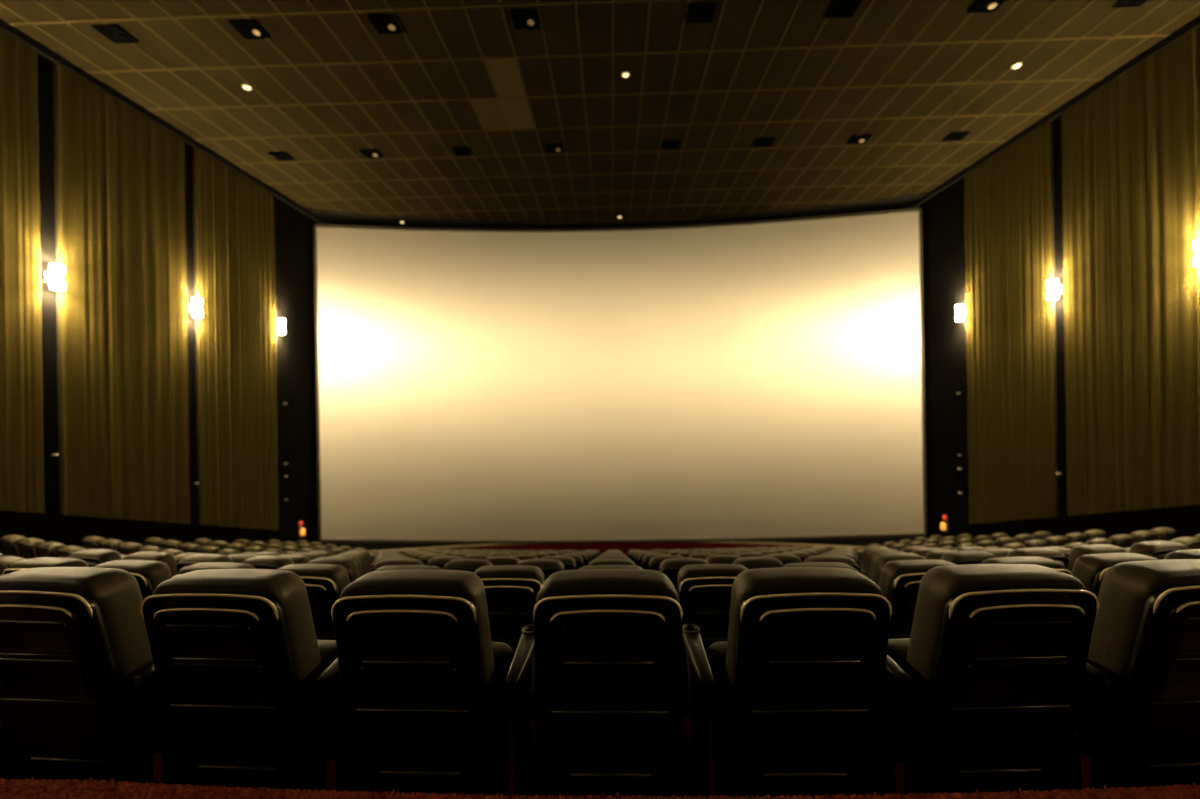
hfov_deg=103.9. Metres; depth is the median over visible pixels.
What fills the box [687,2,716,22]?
ceiling spotlight
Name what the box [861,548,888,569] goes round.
chair
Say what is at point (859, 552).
chair
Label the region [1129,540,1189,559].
chair
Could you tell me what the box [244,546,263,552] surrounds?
chair
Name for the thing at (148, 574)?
chair
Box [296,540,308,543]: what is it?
cushion
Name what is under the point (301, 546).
cushion
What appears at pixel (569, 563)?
chair
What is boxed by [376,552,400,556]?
cushion
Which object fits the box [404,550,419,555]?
chair
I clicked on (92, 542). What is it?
chair
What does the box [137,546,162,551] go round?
chair
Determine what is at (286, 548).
chair
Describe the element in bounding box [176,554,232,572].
chair
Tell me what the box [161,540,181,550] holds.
chair
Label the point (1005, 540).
chair
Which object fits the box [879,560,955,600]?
cushion
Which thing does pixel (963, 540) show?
chair
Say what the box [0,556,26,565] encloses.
cushion
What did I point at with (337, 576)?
cushion
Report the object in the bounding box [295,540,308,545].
chair
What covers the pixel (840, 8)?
ceiling spotlight
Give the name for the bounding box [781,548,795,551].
chair
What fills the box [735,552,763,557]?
chair
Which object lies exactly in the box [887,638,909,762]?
seat cushion
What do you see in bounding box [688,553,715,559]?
chair
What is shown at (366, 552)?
chair
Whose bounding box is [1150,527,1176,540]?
chair
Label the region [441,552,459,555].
chair
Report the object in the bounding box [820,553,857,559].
cushion
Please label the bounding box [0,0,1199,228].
ceiling
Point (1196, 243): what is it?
wall sconce
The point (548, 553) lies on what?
chair
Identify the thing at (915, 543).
chair
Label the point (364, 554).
chair
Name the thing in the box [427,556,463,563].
cushion
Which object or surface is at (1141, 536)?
chair
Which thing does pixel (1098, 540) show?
chair
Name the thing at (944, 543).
chair
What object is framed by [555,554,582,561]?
cushion
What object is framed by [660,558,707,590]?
chair
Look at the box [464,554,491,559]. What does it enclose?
chair
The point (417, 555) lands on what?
chair
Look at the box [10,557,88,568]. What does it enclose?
cushion
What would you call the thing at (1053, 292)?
wall sconce
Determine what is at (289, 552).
chair
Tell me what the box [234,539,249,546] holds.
chair
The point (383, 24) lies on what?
ceiling spotlight
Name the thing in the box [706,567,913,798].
chair
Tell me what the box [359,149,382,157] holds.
ceiling spotlight
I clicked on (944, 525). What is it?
lamp
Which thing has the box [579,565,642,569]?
chair
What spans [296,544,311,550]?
chair
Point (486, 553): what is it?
chair
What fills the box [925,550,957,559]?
chair
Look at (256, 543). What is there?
chair
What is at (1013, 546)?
chair
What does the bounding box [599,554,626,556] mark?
chair
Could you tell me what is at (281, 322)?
wall sconce
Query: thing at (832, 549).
cushion
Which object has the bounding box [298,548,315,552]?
chair
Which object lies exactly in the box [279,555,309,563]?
chair
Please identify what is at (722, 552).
chair
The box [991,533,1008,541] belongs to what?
chair
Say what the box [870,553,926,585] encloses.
chair
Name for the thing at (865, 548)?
chair
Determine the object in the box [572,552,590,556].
cushion
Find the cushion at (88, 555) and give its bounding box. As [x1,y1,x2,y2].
[70,549,121,561]
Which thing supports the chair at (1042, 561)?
on the floor
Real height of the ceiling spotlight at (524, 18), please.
0.045 m
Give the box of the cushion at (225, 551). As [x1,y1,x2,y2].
[219,549,239,553]
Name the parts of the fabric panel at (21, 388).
frame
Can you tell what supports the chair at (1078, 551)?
on the floor
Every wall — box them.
[0,53,321,554]
[915,115,1199,539]
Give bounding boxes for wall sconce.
[44,264,64,289]
[188,298,201,316]
[276,319,284,333]
[956,305,965,320]
[1047,280,1062,299]
[1194,240,1199,265]
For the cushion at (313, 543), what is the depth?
13.67 m
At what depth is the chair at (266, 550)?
9.73 m
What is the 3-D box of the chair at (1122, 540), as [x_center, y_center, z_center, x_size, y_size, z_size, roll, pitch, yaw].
[8.362,2.696,7.675,0.585,1.040,0.443,-1,0,-18]
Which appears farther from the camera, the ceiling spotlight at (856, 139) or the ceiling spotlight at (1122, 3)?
the ceiling spotlight at (856, 139)
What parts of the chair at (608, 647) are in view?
edge trim, edge trim, panel, armrest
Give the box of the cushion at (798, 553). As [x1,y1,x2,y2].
[781,551,810,556]
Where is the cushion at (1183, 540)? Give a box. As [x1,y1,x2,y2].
[1171,537,1199,544]
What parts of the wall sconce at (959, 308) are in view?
glass, glass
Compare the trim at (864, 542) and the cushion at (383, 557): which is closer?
the cushion at (383, 557)
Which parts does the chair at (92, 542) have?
panel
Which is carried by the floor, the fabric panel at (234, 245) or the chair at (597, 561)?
the chair at (597, 561)
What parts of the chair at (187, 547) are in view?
panel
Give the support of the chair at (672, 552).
on the floor
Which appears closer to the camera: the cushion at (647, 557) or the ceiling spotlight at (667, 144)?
the cushion at (647, 557)
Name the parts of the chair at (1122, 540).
panel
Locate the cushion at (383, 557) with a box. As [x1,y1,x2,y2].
[373,556,410,562]
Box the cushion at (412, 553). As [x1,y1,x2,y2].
[408,551,428,554]
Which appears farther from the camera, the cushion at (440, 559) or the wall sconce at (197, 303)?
the wall sconce at (197, 303)
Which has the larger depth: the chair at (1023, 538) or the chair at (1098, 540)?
the chair at (1023, 538)
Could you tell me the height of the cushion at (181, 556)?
0.620 m
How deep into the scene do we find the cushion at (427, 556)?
5.99 m
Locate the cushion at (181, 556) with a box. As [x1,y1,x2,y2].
[174,553,202,558]
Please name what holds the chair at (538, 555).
on the floor
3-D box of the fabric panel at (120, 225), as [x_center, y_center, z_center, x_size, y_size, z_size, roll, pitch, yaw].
[-9.991,-1.619,10.027,0.082,9.248,2.644,-1,0,1]
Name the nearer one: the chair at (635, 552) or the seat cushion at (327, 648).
the seat cushion at (327, 648)
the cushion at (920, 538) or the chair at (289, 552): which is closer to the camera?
the chair at (289, 552)
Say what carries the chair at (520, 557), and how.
on the floor
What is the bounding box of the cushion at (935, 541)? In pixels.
[925,539,939,543]
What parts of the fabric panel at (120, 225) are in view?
frame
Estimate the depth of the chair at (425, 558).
5.98 m
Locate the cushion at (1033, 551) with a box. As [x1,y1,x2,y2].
[1007,547,1063,556]
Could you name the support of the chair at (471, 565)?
on the floor
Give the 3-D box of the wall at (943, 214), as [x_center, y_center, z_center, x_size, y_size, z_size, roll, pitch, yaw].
[10.811,-0.830,7.427,0.300,12.420,21.400,-1,0,1]
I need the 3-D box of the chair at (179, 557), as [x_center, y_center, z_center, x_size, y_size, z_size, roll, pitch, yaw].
[-4.437,2.201,5.257,0.637,1.040,0.441,-1,0,6]
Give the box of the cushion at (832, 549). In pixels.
[830,549,855,552]
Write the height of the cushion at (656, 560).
0.620 m
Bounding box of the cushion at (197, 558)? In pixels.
[181,554,232,562]
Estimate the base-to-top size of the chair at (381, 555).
1.040 m
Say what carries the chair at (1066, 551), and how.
on the floor
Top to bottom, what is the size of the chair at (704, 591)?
1.034 m
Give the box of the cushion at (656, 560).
[649,555,683,564]
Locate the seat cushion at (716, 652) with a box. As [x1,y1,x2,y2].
[706,641,726,756]
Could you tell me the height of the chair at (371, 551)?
1.040 m
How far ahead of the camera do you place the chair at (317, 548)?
12.14 m
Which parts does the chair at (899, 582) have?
panel, edge trim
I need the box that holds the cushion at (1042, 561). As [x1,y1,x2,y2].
[981,557,1065,568]
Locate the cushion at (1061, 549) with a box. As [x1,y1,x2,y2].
[1044,546,1070,552]
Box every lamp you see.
[298,520,304,537]
[940,514,947,531]
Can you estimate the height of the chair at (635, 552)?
1.040 m
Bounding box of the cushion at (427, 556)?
[418,554,446,559]
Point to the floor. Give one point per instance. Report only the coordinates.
(602, 547)
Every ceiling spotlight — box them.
[92,25,138,43]
[228,19,269,38]
[268,152,294,160]
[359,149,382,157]
[367,14,402,33]
[451,146,472,155]
[510,9,539,29]
[545,144,563,152]
[661,140,679,149]
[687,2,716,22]
[754,137,775,146]
[826,0,861,17]
[847,134,871,143]
[942,131,969,140]
[968,0,1005,12]
[1113,0,1147,7]
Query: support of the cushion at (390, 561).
on the chair at (390, 561)
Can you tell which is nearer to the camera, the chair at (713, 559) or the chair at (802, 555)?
the chair at (713, 559)
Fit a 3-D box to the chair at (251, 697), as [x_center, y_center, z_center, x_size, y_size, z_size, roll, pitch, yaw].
[-1.079,1.041,1.555,0.588,1.034,0.449,-1,0,4]
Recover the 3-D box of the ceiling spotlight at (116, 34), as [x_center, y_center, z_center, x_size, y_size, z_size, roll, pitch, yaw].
[-8.494,-6.398,8.246,0.440,0.045,0.380,-1,0,1]
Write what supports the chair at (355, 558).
on the floor
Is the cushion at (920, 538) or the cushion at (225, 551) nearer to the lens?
the cushion at (225, 551)
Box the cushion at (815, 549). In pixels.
[801,548,822,551]
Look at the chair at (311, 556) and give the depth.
6.13 m
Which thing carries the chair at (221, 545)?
on the floor
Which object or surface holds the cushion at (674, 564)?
on the chair at (670, 568)
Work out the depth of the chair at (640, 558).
6.98 m
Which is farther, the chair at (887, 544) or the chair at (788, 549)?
the chair at (887, 544)
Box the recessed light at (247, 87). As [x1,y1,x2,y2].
[242,84,251,89]
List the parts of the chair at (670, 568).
panel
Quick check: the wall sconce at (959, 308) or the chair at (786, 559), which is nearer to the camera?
the chair at (786, 559)
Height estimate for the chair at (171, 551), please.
1.040 m
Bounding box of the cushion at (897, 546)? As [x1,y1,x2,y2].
[891,544,906,548]
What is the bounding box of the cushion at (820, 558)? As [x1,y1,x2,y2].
[804,555,856,564]
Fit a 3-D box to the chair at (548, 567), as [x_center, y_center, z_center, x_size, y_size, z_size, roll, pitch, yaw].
[-0.438,1.790,3.852,0.585,1.040,0.443,-1,0,3]
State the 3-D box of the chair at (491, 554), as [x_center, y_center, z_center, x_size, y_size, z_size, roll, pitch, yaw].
[-1.483,2.851,7.246,0.585,1.040,0.443,-1,0,3]
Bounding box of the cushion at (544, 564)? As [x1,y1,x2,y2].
[517,559,563,570]
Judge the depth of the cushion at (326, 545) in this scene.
13.46 m
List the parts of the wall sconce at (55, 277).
glass, glass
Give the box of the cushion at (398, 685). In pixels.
[340,569,501,741]
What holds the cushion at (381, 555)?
on the chair at (381, 555)
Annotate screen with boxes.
[314,208,926,542]
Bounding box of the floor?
[154,542,1091,797]
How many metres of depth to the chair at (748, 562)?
3.63 m
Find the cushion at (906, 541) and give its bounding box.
[898,539,911,543]
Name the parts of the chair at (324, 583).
edge trim, edge trim, panel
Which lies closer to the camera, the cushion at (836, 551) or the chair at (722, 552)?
the cushion at (836, 551)
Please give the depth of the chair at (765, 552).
6.99 m
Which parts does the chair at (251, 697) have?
edge trim, edge trim, panel, armrest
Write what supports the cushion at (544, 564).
on the chair at (548, 567)
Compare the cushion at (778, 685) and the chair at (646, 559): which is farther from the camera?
the chair at (646, 559)
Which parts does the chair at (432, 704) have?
edge trim, edge trim, panel, armrest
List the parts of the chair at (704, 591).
edge trim, panel, edge trim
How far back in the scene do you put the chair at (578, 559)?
5.88 m
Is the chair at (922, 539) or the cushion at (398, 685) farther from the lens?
the chair at (922, 539)
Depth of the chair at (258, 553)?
6.20 m
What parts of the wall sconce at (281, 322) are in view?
glass, glass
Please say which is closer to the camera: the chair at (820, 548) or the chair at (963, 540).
the chair at (820, 548)
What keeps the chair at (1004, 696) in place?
on the floor
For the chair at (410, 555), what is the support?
on the floor
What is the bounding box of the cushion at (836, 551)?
[825,550,856,555]
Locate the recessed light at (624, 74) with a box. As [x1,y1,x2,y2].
[622,72,629,77]
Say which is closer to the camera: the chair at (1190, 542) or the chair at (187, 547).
the chair at (1190, 542)
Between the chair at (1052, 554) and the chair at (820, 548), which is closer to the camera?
the chair at (1052, 554)
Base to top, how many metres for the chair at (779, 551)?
1.040 m
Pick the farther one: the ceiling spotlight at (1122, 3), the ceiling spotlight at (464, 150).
the ceiling spotlight at (464, 150)
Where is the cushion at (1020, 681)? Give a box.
[899,564,1085,739]
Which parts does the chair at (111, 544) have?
panel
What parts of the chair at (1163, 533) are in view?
panel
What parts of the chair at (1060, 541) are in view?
panel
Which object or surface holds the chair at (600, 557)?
on the floor
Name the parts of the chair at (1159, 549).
panel, edge trim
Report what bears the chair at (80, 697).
on the floor
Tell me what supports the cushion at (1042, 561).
on the chair at (1042, 561)
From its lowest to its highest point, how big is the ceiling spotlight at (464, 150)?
0.045 m
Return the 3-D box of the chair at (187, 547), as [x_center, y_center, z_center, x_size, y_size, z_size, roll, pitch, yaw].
[-7.829,3.298,9.183,0.585,1.040,0.443,-1,0,21]
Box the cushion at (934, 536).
[929,535,941,538]
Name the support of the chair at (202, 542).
on the floor
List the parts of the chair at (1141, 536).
panel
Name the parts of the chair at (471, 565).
edge trim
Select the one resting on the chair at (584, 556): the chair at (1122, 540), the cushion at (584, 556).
the cushion at (584, 556)
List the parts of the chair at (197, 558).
edge trim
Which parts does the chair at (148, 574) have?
edge trim, panel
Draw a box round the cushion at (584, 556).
[566,553,587,558]
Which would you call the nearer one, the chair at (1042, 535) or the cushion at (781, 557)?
the cushion at (781, 557)
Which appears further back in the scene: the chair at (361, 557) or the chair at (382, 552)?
the chair at (382, 552)
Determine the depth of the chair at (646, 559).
5.86 m
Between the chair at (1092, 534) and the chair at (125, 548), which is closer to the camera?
the chair at (125, 548)
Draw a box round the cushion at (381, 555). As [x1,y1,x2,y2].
[375,554,404,559]
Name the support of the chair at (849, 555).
on the floor
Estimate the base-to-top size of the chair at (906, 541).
1.040 m
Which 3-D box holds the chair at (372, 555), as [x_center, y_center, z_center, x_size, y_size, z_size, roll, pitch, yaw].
[-5.578,4.307,11.691,0.585,1.040,0.443,-1,0,21]
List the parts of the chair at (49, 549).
panel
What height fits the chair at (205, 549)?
1.040 m
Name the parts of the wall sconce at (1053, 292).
glass, glass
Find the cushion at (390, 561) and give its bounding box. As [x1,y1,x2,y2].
[373,558,423,567]
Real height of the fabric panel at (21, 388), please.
8.292 m
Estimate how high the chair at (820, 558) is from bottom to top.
1.040 m
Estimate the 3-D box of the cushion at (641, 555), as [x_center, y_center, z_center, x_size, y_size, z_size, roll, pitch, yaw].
[0.773,2.605,7.094,0.439,0.620,0.261,-1,0,1]
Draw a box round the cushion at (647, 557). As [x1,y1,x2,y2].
[643,553,669,560]
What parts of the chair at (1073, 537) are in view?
panel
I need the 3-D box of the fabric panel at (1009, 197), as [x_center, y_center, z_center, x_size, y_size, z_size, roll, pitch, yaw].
[10.735,-1.451,12.445,0.084,10.235,2.734,-1,0,1]
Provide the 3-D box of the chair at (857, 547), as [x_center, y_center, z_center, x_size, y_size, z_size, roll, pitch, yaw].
[6.890,4.459,12.703,0.585,1.040,0.443,-1,0,-18]
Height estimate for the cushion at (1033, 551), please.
0.620 m
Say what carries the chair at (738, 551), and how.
on the floor
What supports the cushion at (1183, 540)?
on the chair at (1190, 542)
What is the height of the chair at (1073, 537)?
1.040 m
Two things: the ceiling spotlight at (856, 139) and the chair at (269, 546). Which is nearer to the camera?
the chair at (269, 546)
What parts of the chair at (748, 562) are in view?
edge trim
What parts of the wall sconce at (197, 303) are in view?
glass, glass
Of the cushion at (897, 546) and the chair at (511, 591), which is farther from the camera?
the cushion at (897, 546)
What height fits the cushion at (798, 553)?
0.620 m
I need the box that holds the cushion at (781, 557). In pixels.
[763,554,800,560]
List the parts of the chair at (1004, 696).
panel, edge trim, edge trim, armrest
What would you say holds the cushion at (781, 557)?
on the chair at (786, 559)
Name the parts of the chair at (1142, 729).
panel, edge trim, edge trim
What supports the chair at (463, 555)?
on the floor
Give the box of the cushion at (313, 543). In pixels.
[310,542,322,545]
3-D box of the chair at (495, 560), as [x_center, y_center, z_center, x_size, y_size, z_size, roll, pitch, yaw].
[-0.979,2.147,4.988,0.585,1.040,0.443,-1,0,3]
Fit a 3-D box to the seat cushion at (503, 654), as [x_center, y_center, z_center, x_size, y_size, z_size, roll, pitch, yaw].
[-0.533,1.042,1.625,0.484,0.414,0.166,-1,0,3]
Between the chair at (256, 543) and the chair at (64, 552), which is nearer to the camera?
the chair at (64, 552)
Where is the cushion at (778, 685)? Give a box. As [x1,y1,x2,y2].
[720,567,882,742]
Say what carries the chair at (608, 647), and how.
on the floor
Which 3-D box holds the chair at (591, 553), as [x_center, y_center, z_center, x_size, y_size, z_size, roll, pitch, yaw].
[-0.271,3.528,9.423,0.585,1.040,0.443,-1,0,2]
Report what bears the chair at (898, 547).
on the floor
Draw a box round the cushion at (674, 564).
[660,558,707,570]
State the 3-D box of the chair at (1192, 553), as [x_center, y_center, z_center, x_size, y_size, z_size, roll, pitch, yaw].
[3.527,1.383,2.828,0.588,1.034,0.449,-1,0,-5]
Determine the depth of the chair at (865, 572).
5.97 m
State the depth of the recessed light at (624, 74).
9.47 m
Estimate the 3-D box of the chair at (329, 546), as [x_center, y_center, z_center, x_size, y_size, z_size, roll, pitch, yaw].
[-7.693,4.688,13.642,0.585,1.040,0.443,-1,0,21]
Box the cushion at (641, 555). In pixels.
[638,552,661,558]
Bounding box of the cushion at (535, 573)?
[474,565,544,584]
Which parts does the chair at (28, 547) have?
panel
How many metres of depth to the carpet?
1.00 m
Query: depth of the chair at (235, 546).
10.11 m
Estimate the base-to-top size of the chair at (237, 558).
1.040 m
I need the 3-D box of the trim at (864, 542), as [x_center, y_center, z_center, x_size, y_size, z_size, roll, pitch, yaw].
[0.622,4.896,16.662,20.400,0.689,1.440,-1,0,1]
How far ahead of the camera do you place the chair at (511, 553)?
8.20 m
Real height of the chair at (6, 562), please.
1.040 m
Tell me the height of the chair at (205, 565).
1.034 m
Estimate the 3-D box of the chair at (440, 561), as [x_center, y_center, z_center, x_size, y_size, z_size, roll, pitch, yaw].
[-1.551,2.156,5.017,0.585,1.040,0.443,-1,0,3]
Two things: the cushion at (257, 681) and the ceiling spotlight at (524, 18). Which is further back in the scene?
the ceiling spotlight at (524, 18)
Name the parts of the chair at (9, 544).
panel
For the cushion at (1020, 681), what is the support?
on the chair at (1004, 696)
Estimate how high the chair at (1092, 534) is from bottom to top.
1.040 m
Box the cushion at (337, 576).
[277,564,349,594]
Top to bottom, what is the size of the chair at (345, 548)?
1.040 m
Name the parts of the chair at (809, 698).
panel, edge trim, edge trim, armrest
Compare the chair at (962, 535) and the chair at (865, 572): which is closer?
the chair at (865, 572)
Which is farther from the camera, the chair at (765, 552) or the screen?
the screen
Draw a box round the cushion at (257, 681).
[153,569,330,738]
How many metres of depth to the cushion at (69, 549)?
6.58 m
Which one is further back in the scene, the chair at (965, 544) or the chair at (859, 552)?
the chair at (859, 552)
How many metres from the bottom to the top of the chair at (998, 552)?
1.040 m
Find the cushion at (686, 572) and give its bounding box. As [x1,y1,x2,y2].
[677,564,747,595]
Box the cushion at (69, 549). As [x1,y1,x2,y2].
[60,546,85,552]
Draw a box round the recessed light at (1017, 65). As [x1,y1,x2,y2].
[1011,63,1021,68]
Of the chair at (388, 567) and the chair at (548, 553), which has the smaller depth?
the chair at (388, 567)
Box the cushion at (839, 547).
[833,547,855,551]
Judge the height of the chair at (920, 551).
1.040 m
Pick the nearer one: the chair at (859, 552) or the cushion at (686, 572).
the cushion at (686, 572)
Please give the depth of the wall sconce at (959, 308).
13.82 m
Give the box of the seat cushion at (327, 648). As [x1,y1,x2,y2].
[317,640,337,760]
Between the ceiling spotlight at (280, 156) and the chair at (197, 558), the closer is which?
the chair at (197, 558)
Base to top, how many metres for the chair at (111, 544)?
1.040 m
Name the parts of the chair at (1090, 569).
edge trim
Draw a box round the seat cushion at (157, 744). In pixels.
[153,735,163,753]
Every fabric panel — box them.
[0,28,43,513]
[53,63,189,523]
[192,147,278,530]
[964,121,1058,523]
[1061,27,1199,515]
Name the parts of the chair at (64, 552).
panel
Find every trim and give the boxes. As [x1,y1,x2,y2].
[0,19,329,224]
[322,536,923,550]
[368,541,864,551]
[905,16,1199,208]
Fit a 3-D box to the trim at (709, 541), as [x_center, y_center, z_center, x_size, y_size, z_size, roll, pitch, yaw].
[0.626,5.216,16.616,20.400,0.050,1.450,-1,0,1]
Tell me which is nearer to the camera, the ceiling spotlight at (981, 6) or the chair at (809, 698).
the chair at (809, 698)
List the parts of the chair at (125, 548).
panel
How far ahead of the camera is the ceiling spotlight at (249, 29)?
8.17 m
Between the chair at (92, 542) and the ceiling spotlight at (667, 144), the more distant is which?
the ceiling spotlight at (667, 144)
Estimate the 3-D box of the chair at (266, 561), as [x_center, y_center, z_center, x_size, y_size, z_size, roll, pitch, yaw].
[-2.717,1.826,4.039,0.585,1.040,0.443,-1,0,7]
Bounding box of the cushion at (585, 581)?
[536,569,679,603]
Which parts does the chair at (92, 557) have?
edge trim, panel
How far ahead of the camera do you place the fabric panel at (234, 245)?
12.73 m
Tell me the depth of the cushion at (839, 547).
8.18 m
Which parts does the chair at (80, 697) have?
edge trim, edge trim, panel, armrest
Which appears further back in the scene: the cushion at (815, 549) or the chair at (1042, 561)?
the cushion at (815, 549)
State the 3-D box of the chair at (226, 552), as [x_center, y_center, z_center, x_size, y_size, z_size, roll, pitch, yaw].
[-6.754,3.281,8.765,0.585,1.040,0.443,-1,0,21]
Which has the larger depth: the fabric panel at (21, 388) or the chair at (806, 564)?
the fabric panel at (21, 388)
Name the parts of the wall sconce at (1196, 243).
glass, glass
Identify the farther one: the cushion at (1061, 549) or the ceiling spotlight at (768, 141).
the ceiling spotlight at (768, 141)
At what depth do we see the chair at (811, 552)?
6.99 m
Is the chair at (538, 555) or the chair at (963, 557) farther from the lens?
the chair at (538, 555)
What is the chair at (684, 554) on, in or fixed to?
on the floor
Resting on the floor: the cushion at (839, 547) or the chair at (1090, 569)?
the chair at (1090, 569)
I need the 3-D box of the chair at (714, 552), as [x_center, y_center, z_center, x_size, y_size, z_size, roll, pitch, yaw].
[1.986,3.144,8.275,0.585,1.040,0.443,-1,0,0]
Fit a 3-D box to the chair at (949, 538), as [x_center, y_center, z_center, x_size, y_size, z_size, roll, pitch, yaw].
[9.045,4.077,12.314,0.585,1.040,0.443,-1,0,-18]
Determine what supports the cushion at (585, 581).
on the chair at (608, 647)
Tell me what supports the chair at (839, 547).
on the floor
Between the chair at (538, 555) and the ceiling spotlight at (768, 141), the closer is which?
the chair at (538, 555)
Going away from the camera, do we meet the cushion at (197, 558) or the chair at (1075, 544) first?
the cushion at (197, 558)
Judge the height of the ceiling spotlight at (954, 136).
0.045 m
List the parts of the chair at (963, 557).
edge trim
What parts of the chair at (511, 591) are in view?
edge trim, panel, edge trim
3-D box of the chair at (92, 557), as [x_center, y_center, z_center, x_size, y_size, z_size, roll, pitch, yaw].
[-4.452,1.853,4.300,0.637,1.040,0.441,-1,0,10]
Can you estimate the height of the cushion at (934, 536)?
0.620 m
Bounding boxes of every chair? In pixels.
[0,535,26,557]
[0,556,26,574]
[0,567,168,784]
[3,557,88,574]
[18,538,45,558]
[37,542,65,556]
[57,546,85,557]
[67,549,121,566]
[82,536,104,548]
[94,560,171,599]
[99,539,122,551]
[118,542,142,554]
[123,551,176,577]
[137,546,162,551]
[140,569,347,793]
[144,537,164,547]
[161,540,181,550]
[161,549,182,555]
[174,553,202,562]
[174,562,254,576]
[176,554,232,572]
[179,543,200,552]
[194,538,211,546]
[197,546,219,553]
[210,541,228,549]
[217,549,239,555]
[227,543,245,553]
[227,554,255,562]
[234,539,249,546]
[242,555,293,569]
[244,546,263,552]
[249,541,265,549]
[253,552,282,555]
[264,549,282,553]
[265,543,282,549]
[267,540,281,544]
[277,564,349,639]
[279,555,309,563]
[281,542,296,547]
[281,546,298,552]
[283,551,297,554]
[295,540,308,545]
[295,552,322,560]
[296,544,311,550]
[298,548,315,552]
[307,557,359,582]
[308,542,322,547]
[310,551,332,556]
[312,546,327,550]
[324,544,336,550]
[329,548,343,554]
[329,555,362,576]
[331,569,534,797]
[338,546,351,552]
[338,553,367,574]
[345,551,369,572]
[350,550,371,565]
[369,550,378,553]
[369,558,423,571]
[370,553,376,561]
[370,556,410,569]
[372,554,404,563]
[374,552,400,559]
[375,565,441,570]
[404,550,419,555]
[407,551,428,557]
[411,552,435,558]
[418,554,446,564]
[426,556,463,568]
[434,551,450,553]
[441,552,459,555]
[442,559,492,572]
[450,553,471,557]
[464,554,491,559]
[473,552,490,554]
[474,565,544,716]
[485,556,519,565]
[489,553,510,556]
[507,552,524,554]
[511,554,537,560]
[517,559,563,579]
[523,569,714,798]
[528,553,548,558]
[540,552,557,555]
[541,556,575,569]
[555,554,582,569]
[566,553,588,565]
[572,552,591,563]
[579,551,594,560]
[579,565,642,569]
[588,559,635,565]
[595,556,629,559]
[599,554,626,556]
[630,550,644,560]
[632,551,649,561]
[634,551,648,565]
[638,552,661,567]
[642,553,669,569]
[649,555,683,570]
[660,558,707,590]
[669,551,686,554]
[677,552,698,557]
[677,564,747,716]
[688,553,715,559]
[702,551,720,553]
[705,555,740,563]
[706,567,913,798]
[716,551,737,554]
[732,557,783,568]
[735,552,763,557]
[736,550,754,552]
[756,550,778,554]
[763,554,802,565]
[769,549,788,553]
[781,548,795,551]
[781,551,810,562]
[784,562,857,571]
[794,550,817,555]
[801,548,822,554]
[804,555,860,573]
[811,547,826,552]
[820,553,860,566]
[825,550,862,574]
[830,549,861,569]
[833,547,857,553]
[853,546,863,550]
[857,549,862,560]
[860,546,883,564]
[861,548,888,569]
[861,549,895,575]
[865,551,904,578]
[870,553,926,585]
[879,560,955,638]
[883,542,896,548]
[887,564,1109,797]
[891,544,907,551]
[898,539,912,545]
[901,546,925,552]
[908,541,923,546]
[911,548,940,557]
[914,537,928,543]
[921,543,939,547]
[925,539,941,545]
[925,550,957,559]
[929,535,943,540]
[938,546,954,549]
[939,541,957,548]
[941,536,957,542]
[941,550,996,564]
[955,546,985,550]
[957,534,973,538]
[957,538,975,544]
[957,543,975,547]
[974,535,992,544]
[976,540,997,547]
[981,548,1012,557]
[981,557,1072,575]
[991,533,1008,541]
[996,537,1016,547]
[1002,543,1026,549]
[1007,547,1069,569]
[1014,534,1034,543]
[1024,539,1047,547]
[1032,531,1052,540]
[1044,546,1070,557]
[1045,536,1068,546]
[1063,542,1087,548]
[1065,533,1087,543]
[1068,544,1127,572]
[1072,553,1157,597]
[1080,559,1199,792]
[1084,529,1106,540]
[1086,538,1113,544]
[1109,534,1135,547]
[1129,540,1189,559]
[1130,531,1156,542]
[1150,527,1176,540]
[1164,549,1199,559]
[1171,537,1199,548]
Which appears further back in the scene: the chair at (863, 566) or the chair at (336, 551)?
the chair at (336, 551)
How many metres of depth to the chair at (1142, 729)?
1.38 m
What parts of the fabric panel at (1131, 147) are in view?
frame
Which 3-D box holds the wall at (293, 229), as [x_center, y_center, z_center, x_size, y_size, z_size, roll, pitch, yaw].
[-10.220,-0.499,7.963,0.300,12.420,21.400,-1,0,1]
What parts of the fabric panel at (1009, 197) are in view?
frame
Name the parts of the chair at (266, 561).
edge trim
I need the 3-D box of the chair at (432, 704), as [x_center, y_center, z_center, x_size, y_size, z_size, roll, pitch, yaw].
[-0.509,1.032,1.525,0.588,1.034,0.449,-1,0,3]
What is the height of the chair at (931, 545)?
1.040 m
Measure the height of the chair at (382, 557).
1.040 m
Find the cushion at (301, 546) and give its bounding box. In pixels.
[298,544,311,548]
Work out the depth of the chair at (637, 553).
8.10 m
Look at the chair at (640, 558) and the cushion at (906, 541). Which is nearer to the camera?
the chair at (640, 558)
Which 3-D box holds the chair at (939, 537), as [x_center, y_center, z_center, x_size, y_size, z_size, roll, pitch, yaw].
[9.626,4.416,13.611,0.585,1.040,0.443,-1,0,-18]
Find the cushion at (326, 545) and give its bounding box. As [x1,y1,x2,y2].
[324,544,336,547]
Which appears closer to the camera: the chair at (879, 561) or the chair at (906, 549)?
the chair at (879, 561)
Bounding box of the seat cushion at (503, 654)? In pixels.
[492,642,513,757]
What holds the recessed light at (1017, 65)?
in the ceiling
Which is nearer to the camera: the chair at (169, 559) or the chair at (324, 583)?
the chair at (324, 583)
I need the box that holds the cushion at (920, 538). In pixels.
[914,537,927,540]
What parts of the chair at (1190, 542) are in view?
panel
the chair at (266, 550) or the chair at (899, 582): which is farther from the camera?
the chair at (266, 550)

